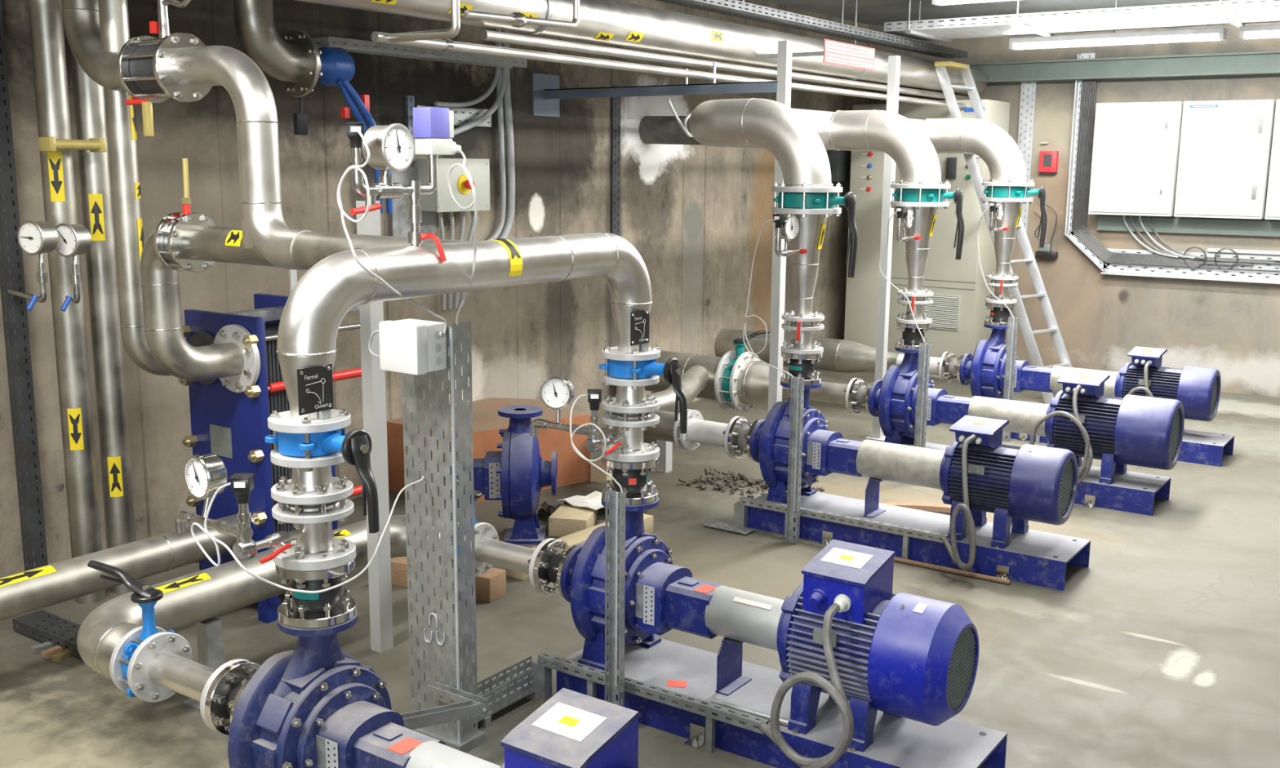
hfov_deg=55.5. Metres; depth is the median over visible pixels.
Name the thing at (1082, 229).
power cable
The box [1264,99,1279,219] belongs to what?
upper cabinet
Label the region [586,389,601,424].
pressure transmitter
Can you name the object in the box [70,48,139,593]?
riser pipe
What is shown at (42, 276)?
valve
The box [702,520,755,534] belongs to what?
tray offcut
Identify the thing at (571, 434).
cable
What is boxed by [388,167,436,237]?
mounting plate
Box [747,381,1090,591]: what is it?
pump
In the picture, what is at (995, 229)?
instrument manifold
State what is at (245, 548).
instrument manifold
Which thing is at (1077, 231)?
power cable
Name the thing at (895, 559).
wood strip
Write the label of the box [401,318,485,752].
cable tray
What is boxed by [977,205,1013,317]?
cable
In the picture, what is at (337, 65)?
valve
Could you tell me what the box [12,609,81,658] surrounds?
tray
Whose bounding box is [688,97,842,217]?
pipe
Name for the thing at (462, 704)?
bracket
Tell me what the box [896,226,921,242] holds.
instrument manifold
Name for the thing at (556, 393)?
pressure gauge
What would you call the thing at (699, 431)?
spool
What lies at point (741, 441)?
expansion joint
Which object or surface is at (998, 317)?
expansion joint
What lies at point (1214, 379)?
fan grille
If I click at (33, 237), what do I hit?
pressure gauge
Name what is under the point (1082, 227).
power cable
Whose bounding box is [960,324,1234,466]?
pump
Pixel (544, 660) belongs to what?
tray
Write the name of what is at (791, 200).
valve
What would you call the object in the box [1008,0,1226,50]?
lamp
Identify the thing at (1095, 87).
power cable
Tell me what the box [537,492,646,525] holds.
rubble
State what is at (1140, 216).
cable
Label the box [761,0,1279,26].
ceiling
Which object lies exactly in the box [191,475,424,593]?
cable
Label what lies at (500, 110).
conduit
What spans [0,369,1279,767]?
floor
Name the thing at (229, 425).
heat exchanger
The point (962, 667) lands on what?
fan grille
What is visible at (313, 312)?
pipe
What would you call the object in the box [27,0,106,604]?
riser pipe
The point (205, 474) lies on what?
pressure gauge
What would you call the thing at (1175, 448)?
fan grille
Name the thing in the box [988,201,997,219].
pressure transmitter
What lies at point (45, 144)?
handle
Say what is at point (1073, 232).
power cable
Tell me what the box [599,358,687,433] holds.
valve
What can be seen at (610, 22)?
pipe
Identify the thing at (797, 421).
strut
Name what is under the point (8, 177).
strut
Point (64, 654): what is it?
offcut
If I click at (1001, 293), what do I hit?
spool
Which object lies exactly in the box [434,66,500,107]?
conduit
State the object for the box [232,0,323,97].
pipe
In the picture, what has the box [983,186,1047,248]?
valve
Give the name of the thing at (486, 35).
pipe
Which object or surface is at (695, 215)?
wall
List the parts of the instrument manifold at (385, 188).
red lever, red lever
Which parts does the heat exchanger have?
tie rod, tie rod, tie rod, rating plate, frame plate, tie rod, tie rod, pressure plate, tie rod, tie rod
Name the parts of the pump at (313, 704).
volute casing, vent plate, casing, box lid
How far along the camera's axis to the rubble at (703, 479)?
7.10 m
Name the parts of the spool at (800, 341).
red lever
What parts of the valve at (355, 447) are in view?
notch plate, lever handle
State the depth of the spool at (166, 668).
3.50 m
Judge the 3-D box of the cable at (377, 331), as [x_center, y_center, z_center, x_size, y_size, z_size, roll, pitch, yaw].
[-0.790,-0.118,3.706,0.097,0.094,0.011,6,12,28]
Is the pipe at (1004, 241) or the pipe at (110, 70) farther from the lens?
the pipe at (1004, 241)
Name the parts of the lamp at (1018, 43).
hanger rod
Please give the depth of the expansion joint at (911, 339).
7.36 m
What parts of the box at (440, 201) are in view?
lid, yellow plate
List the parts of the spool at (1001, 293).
red lever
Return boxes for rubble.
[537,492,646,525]
[678,467,824,497]
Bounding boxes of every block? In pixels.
[293,97,307,135]
[391,556,435,587]
[471,567,506,602]
[548,503,598,537]
[591,457,613,483]
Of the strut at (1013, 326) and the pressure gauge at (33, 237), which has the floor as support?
the strut at (1013, 326)
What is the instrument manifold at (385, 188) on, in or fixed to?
on the pipe at (313, 312)
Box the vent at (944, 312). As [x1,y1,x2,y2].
[922,293,960,330]
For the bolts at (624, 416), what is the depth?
4.12 m
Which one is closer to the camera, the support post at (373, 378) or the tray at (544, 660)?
the tray at (544, 660)
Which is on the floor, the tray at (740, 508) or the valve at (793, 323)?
the tray at (740, 508)
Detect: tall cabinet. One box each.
[844,104,886,347]
[886,99,1010,379]
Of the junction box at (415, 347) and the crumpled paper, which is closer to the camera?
the junction box at (415, 347)
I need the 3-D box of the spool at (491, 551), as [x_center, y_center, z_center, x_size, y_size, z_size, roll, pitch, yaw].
[-0.464,0.655,4.579,0.393,0.204,0.204,8,12,34]
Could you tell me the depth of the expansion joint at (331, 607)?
3.05 m
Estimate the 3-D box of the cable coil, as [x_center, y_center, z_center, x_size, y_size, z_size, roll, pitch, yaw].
[0.307,-1.734,7.938,0.051,0.244,0.356,10,14,42]
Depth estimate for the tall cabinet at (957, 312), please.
10.55 m
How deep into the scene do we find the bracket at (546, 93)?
7.37 m
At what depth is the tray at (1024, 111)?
10.83 m
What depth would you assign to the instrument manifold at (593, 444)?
4.06 m
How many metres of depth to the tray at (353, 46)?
6.50 m
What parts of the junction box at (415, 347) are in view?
lid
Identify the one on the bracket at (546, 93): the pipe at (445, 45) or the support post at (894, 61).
the pipe at (445, 45)
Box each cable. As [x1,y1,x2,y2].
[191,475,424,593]
[337,129,447,333]
[368,329,379,358]
[447,149,477,339]
[569,394,622,493]
[702,0,963,55]
[724,0,949,49]
[742,218,793,377]
[757,602,853,767]
[879,211,925,342]
[897,4,1279,29]
[940,434,977,570]
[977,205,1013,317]
[1029,384,1093,484]
[1071,80,1279,272]
[1073,80,1213,266]
[1075,80,1199,265]
[1076,80,1232,266]
[1078,80,1253,266]
[1080,80,1193,261]
[1081,80,1279,264]
[1083,80,1266,262]
[1084,80,1279,262]
[1122,215,1177,257]
[1128,360,1153,397]
[1129,215,1186,258]
[1138,215,1195,258]
[1147,216,1204,259]
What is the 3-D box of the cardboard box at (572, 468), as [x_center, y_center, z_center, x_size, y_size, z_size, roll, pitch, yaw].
[-0.826,0.381,7.113,0.815,0.400,1.020,8,12,34]
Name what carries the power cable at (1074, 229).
attached to the cable tray at (1259, 278)
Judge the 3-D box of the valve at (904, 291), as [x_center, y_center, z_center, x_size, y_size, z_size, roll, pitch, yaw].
[1.668,-0.529,7.373,0.180,0.095,0.183,8,12,34]
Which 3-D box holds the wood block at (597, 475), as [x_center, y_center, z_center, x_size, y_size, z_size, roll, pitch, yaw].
[-0.222,0.509,7.214,0.100,0.120,0.140,4,11,17]
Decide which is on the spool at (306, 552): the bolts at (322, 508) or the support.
the bolts at (322, 508)
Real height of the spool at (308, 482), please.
0.112 m
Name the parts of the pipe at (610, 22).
hanger rod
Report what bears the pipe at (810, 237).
on the spool at (800, 341)
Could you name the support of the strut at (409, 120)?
attached to the wall at (695, 215)
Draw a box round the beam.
[880,51,1279,86]
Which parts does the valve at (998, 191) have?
notch plate, lever handle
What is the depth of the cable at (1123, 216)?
10.36 m
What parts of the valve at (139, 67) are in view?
red stem, lever handle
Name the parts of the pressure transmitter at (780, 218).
sensor stem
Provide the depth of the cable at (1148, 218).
10.25 m
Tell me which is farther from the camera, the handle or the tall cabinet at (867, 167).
the tall cabinet at (867, 167)
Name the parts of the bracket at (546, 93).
wall plate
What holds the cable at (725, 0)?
in the cable tray at (706, 5)
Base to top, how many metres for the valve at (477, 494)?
0.393 m
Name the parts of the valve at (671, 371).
notch plate, lever handle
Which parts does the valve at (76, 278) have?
blue lever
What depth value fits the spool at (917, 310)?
7.34 m
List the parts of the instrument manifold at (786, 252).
red lever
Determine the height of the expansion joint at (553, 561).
0.204 m
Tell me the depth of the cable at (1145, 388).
7.82 m
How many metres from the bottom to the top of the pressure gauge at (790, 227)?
0.149 m
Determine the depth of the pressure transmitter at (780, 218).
5.84 m
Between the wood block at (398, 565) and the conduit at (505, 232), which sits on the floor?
the wood block at (398, 565)
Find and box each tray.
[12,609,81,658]
[311,36,527,68]
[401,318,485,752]
[414,105,491,127]
[467,655,540,728]
[531,652,768,754]
[654,0,967,58]
[733,496,948,559]
[884,0,1279,43]
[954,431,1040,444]
[1017,81,1036,233]
[1064,53,1279,284]
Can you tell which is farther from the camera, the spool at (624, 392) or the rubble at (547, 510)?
the rubble at (547, 510)
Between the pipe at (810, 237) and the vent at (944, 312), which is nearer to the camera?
the pipe at (810, 237)
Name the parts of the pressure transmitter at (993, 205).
sensor stem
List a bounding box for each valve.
[7,262,48,311]
[60,264,81,311]
[87,560,175,697]
[124,0,191,136]
[164,158,191,260]
[264,428,379,533]
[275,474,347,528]
[317,47,392,213]
[444,475,481,571]
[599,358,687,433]
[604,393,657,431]
[722,329,769,402]
[773,191,857,277]
[783,310,822,333]
[892,188,964,259]
[897,287,932,306]
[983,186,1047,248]
[987,272,1017,288]
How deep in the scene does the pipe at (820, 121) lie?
7.36 m
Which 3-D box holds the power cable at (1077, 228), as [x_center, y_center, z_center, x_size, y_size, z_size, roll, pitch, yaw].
[4.355,-1.872,10.210,1.277,1.692,0.015,8,12,34]
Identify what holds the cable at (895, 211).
attached to the pressure transmitter at (900, 211)
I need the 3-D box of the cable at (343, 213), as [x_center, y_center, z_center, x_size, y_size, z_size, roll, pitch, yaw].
[-0.627,-0.382,3.263,0.133,0.578,0.607,4,11,20]
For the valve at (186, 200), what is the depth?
4.31 m
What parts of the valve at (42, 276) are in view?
blue lever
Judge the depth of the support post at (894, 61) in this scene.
8.13 m
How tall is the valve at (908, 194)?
0.414 m
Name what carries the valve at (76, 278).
attached to the riser pipe at (46, 16)
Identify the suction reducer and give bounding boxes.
[714,351,790,413]
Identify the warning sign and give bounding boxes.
[757,39,875,71]
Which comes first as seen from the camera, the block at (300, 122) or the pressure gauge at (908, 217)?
the block at (300, 122)
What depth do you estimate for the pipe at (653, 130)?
8.51 m
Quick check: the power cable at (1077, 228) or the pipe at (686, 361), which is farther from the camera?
the power cable at (1077, 228)
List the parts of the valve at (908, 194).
notch plate, lever handle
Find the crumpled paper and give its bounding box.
[556,490,605,510]
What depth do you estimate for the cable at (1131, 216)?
10.33 m
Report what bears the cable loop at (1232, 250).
attached to the cable tray at (1259, 278)
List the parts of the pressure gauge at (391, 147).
gauge stem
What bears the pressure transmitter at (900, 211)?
attached to the instrument manifold at (899, 235)
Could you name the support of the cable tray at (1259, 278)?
attached to the wall at (1232, 328)
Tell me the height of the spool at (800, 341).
0.201 m
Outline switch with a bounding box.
[413,106,461,158]
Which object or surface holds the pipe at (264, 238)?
attached to the pipe at (237, 366)
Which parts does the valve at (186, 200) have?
brass lever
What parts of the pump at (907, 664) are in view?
volute casing, casing, vent plate, guard leg, frame, name plate, motor, box lid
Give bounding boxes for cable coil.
[666,97,693,137]
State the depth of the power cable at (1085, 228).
10.48 m
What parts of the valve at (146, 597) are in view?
lever handle, notch plate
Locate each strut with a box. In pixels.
[0,0,48,571]
[404,95,415,161]
[604,490,625,706]
[610,97,620,236]
[786,376,804,545]
[914,343,930,448]
[1001,316,1017,441]
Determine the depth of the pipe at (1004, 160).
8.32 m
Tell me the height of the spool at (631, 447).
0.173 m
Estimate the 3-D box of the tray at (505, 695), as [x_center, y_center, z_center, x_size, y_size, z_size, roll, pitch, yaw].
[-0.469,1.060,4.164,0.090,0.120,0.400,8,12,34]
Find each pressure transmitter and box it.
[229,473,254,523]
[346,122,364,164]
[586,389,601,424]
[773,213,785,238]
[895,206,906,226]
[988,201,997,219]
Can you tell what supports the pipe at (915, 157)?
on the pipe at (924, 220)
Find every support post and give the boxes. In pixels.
[355,200,393,653]
[759,40,792,484]
[864,55,900,441]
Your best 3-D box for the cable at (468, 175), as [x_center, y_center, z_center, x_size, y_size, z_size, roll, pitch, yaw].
[-0.521,-0.374,3.429,0.075,0.569,0.448,-3,11,-17]
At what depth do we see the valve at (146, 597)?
3.56 m
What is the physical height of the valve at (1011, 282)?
0.095 m
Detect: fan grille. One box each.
[947,626,976,710]
[1058,459,1073,516]
[1169,408,1180,461]
[1211,376,1217,413]
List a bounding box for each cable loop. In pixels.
[1182,246,1206,268]
[1213,248,1238,270]
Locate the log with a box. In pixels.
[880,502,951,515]
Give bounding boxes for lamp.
[932,0,1014,6]
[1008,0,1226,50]
[1239,24,1279,39]
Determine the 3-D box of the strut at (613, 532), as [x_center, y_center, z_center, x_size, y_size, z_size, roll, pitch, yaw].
[-0.081,0.749,3.953,0.058,0.815,0.031,8,12,34]
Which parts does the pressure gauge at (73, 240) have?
gauge stem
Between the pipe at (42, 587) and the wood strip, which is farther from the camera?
the wood strip
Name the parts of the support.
foot plate, post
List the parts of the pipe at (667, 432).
support post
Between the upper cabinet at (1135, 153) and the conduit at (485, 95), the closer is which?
the conduit at (485, 95)
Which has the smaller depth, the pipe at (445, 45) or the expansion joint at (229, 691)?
the expansion joint at (229, 691)
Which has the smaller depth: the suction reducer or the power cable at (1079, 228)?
the suction reducer
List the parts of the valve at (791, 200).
notch plate, lever handle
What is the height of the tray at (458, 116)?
0.102 m
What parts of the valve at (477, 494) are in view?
lever handle, notch plate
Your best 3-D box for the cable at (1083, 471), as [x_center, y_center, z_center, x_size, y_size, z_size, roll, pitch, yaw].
[2.271,0.285,6.809,0.558,0.590,0.155,8,12,34]
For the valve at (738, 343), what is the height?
0.517 m
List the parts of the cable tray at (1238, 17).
hanger rod, hanger rod, hanger rod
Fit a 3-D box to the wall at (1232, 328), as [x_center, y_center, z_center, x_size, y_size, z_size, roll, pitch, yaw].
[5.377,-1.439,9.714,7.650,3.150,0.150,8,12,34]
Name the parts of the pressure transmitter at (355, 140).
sensor stem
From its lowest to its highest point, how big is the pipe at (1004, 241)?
0.561 m
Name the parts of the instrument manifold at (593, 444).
red lever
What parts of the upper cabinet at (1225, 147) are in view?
swing handle, swing handle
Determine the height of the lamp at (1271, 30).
0.420 m
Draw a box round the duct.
[1097,216,1279,236]
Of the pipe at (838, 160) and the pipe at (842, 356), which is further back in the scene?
the pipe at (838, 160)
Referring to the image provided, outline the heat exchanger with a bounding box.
[177,269,363,623]
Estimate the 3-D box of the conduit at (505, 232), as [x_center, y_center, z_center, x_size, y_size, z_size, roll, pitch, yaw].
[-0.874,-1.648,7.287,0.048,1.871,0.346,8,12,34]
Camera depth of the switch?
3.24 m
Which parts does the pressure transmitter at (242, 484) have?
sensor stem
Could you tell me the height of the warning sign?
0.133 m
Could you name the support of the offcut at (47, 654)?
on the floor
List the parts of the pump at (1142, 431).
volute casing, casing, vent plate, frame, name plate, box lid, motor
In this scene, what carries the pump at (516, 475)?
on the floor
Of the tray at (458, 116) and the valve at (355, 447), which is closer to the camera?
the valve at (355, 447)
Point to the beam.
(1262, 63)
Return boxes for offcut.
[30,641,59,653]
[40,645,67,658]
[51,647,76,662]
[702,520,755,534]
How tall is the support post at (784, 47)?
2.520 m
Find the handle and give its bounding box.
[38,137,106,152]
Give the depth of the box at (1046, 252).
10.83 m
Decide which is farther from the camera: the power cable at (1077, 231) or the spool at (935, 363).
the power cable at (1077, 231)
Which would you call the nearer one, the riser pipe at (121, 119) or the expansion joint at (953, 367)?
the riser pipe at (121, 119)
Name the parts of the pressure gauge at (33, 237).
gauge stem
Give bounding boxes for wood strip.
[893,556,1010,584]
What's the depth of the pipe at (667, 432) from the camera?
7.35 m
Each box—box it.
[378,318,446,375]
[386,397,590,503]
[414,158,489,310]
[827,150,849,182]
[1034,196,1057,258]
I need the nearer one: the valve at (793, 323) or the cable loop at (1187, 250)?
the valve at (793, 323)
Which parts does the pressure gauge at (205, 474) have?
gauge stem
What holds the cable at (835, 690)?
attached to the pump at (907, 664)
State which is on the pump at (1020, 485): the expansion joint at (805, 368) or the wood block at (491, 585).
the expansion joint at (805, 368)
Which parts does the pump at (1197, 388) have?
volute casing, casing, vent plate, frame, name plate, box lid, motor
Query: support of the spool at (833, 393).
attached to the suction reducer
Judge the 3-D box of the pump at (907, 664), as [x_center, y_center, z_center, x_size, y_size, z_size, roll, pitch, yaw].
[0.390,0.804,3.974,1.528,0.706,0.469,8,12,34]
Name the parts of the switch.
stem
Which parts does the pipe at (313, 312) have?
lever position plate, lever position plate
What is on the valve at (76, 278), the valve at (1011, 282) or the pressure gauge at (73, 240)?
the pressure gauge at (73, 240)
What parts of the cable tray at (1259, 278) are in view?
upright rail, diagonal rail, rail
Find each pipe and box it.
[0,513,253,621]
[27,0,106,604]
[61,0,201,103]
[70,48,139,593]
[76,514,498,700]
[97,0,199,376]
[140,212,260,392]
[152,32,474,271]
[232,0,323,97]
[267,231,660,471]
[294,0,986,94]
[371,31,967,109]
[387,0,579,42]
[480,29,969,100]
[615,365,708,472]
[616,350,735,410]
[639,115,702,145]
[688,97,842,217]
[715,328,899,373]
[734,108,973,154]
[772,206,841,322]
[831,110,951,209]
[890,200,949,297]
[921,118,1035,204]
[981,196,1033,279]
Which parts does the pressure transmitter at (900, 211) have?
sensor stem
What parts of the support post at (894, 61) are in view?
foot plate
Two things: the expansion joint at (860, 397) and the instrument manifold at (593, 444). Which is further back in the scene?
the expansion joint at (860, 397)
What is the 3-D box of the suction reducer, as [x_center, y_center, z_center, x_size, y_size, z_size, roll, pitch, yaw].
[0.806,0.000,8.079,0.503,0.410,0.410,8,12,34]
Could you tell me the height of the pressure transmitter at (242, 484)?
0.116 m
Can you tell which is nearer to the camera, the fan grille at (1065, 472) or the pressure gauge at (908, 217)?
the fan grille at (1065, 472)
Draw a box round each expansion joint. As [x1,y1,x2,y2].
[204,660,261,735]
[275,542,356,628]
[533,539,578,599]
[601,444,658,505]
[727,416,762,461]
[780,343,822,389]
[848,377,878,415]
[895,316,931,352]
[941,351,971,384]
[984,297,1016,329]
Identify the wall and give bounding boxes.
[0,0,873,577]
[870,0,1279,397]
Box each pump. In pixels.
[227,610,641,767]
[437,404,557,544]
[556,497,1007,767]
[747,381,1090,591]
[868,346,1184,515]
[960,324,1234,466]
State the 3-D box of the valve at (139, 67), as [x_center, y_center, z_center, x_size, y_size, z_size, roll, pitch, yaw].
[-1.633,-1.114,4.263,0.400,0.486,0.170,8,12,34]
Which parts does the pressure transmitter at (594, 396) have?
sensor stem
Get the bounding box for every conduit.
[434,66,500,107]
[453,67,507,135]
[488,28,506,239]
[497,29,515,239]
[1207,248,1279,255]
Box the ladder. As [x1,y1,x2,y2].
[934,61,1072,404]
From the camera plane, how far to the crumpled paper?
6.32 m
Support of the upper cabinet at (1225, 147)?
attached to the wall at (1232, 328)
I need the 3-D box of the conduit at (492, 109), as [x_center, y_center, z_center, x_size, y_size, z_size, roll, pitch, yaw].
[-0.991,-1.654,7.080,0.036,0.488,0.661,8,12,34]
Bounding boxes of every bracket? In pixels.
[400,681,488,729]
[531,62,777,117]
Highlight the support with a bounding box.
[183,617,224,711]
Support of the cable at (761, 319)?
attached to the pressure transmitter at (780, 218)
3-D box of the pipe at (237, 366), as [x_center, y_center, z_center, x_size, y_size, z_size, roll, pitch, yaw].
[-1.694,-0.294,4.601,0.287,0.717,0.452,8,12,34]
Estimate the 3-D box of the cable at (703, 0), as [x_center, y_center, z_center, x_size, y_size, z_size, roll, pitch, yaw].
[0.546,-2.223,7.155,0.036,0.024,7.600,8,12,34]
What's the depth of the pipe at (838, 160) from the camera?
11.02 m
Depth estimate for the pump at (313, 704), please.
3.01 m
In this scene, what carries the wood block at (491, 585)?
on the floor
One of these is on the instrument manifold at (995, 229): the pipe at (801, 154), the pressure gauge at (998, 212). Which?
the pressure gauge at (998, 212)
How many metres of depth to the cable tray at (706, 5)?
8.07 m
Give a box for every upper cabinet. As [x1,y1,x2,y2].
[1088,101,1183,216]
[1173,99,1276,219]
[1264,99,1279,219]
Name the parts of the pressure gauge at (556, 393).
gauge stem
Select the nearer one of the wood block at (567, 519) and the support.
the support
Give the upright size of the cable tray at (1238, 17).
0.345 m
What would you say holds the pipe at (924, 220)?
on the spool at (917, 310)
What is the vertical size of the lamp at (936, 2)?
0.225 m
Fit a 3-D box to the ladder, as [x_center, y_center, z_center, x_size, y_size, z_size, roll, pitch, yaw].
[2.972,-1.220,9.789,1.242,2.681,0.440,8,12,34]
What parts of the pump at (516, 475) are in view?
vent plate, volute casing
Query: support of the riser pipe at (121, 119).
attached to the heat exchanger
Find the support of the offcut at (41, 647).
on the floor
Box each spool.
[127,631,253,731]
[270,450,353,505]
[271,498,355,583]
[464,522,564,593]
[600,413,659,471]
[601,373,659,413]
[680,409,747,457]
[781,321,824,360]
[789,377,863,413]
[896,296,933,329]
[896,351,954,382]
[985,280,1017,308]
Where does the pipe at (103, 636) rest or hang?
on the support
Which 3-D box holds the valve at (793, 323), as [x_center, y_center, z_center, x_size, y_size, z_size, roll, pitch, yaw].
[0.827,-0.318,6.174,0.180,0.095,0.183,8,12,34]
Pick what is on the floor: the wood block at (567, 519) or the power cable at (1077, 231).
the wood block at (567, 519)
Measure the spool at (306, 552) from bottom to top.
0.173 m
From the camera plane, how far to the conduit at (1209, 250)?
9.92 m
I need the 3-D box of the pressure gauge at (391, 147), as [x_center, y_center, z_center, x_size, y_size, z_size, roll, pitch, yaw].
[-0.649,-0.602,3.139,0.088,0.138,0.122,8,12,34]
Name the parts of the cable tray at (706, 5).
hanger rod, hanger rod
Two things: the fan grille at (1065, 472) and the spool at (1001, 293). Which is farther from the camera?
the spool at (1001, 293)
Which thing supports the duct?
attached to the wall at (1232, 328)
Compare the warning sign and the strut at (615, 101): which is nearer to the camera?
the warning sign
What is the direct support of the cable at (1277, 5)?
on the cable tray at (1238, 17)
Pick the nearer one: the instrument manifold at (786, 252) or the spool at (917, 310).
the instrument manifold at (786, 252)
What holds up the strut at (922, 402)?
on the floor
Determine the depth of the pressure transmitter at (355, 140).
3.04 m
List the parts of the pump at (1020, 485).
volute casing, casing, vent plate, guard leg, frame, name plate, box lid, motor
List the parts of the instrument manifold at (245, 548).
red lever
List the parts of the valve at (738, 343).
notch plate, lever handle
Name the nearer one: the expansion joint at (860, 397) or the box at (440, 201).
the box at (440, 201)
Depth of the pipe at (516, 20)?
4.89 m
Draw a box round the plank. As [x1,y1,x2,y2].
[505,513,653,580]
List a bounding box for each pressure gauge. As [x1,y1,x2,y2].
[17,220,57,262]
[54,223,91,264]
[183,453,227,517]
[362,123,414,176]
[540,377,574,422]
[774,213,799,242]
[896,206,913,230]
[989,201,1003,222]
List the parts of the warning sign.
sign arm, panel, panel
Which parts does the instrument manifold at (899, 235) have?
red lever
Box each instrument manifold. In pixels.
[173,510,302,564]
[350,158,446,262]
[530,418,625,454]
[774,238,806,256]
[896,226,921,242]
[989,219,1009,232]
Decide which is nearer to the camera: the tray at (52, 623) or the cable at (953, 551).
the tray at (52, 623)
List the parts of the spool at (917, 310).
red lever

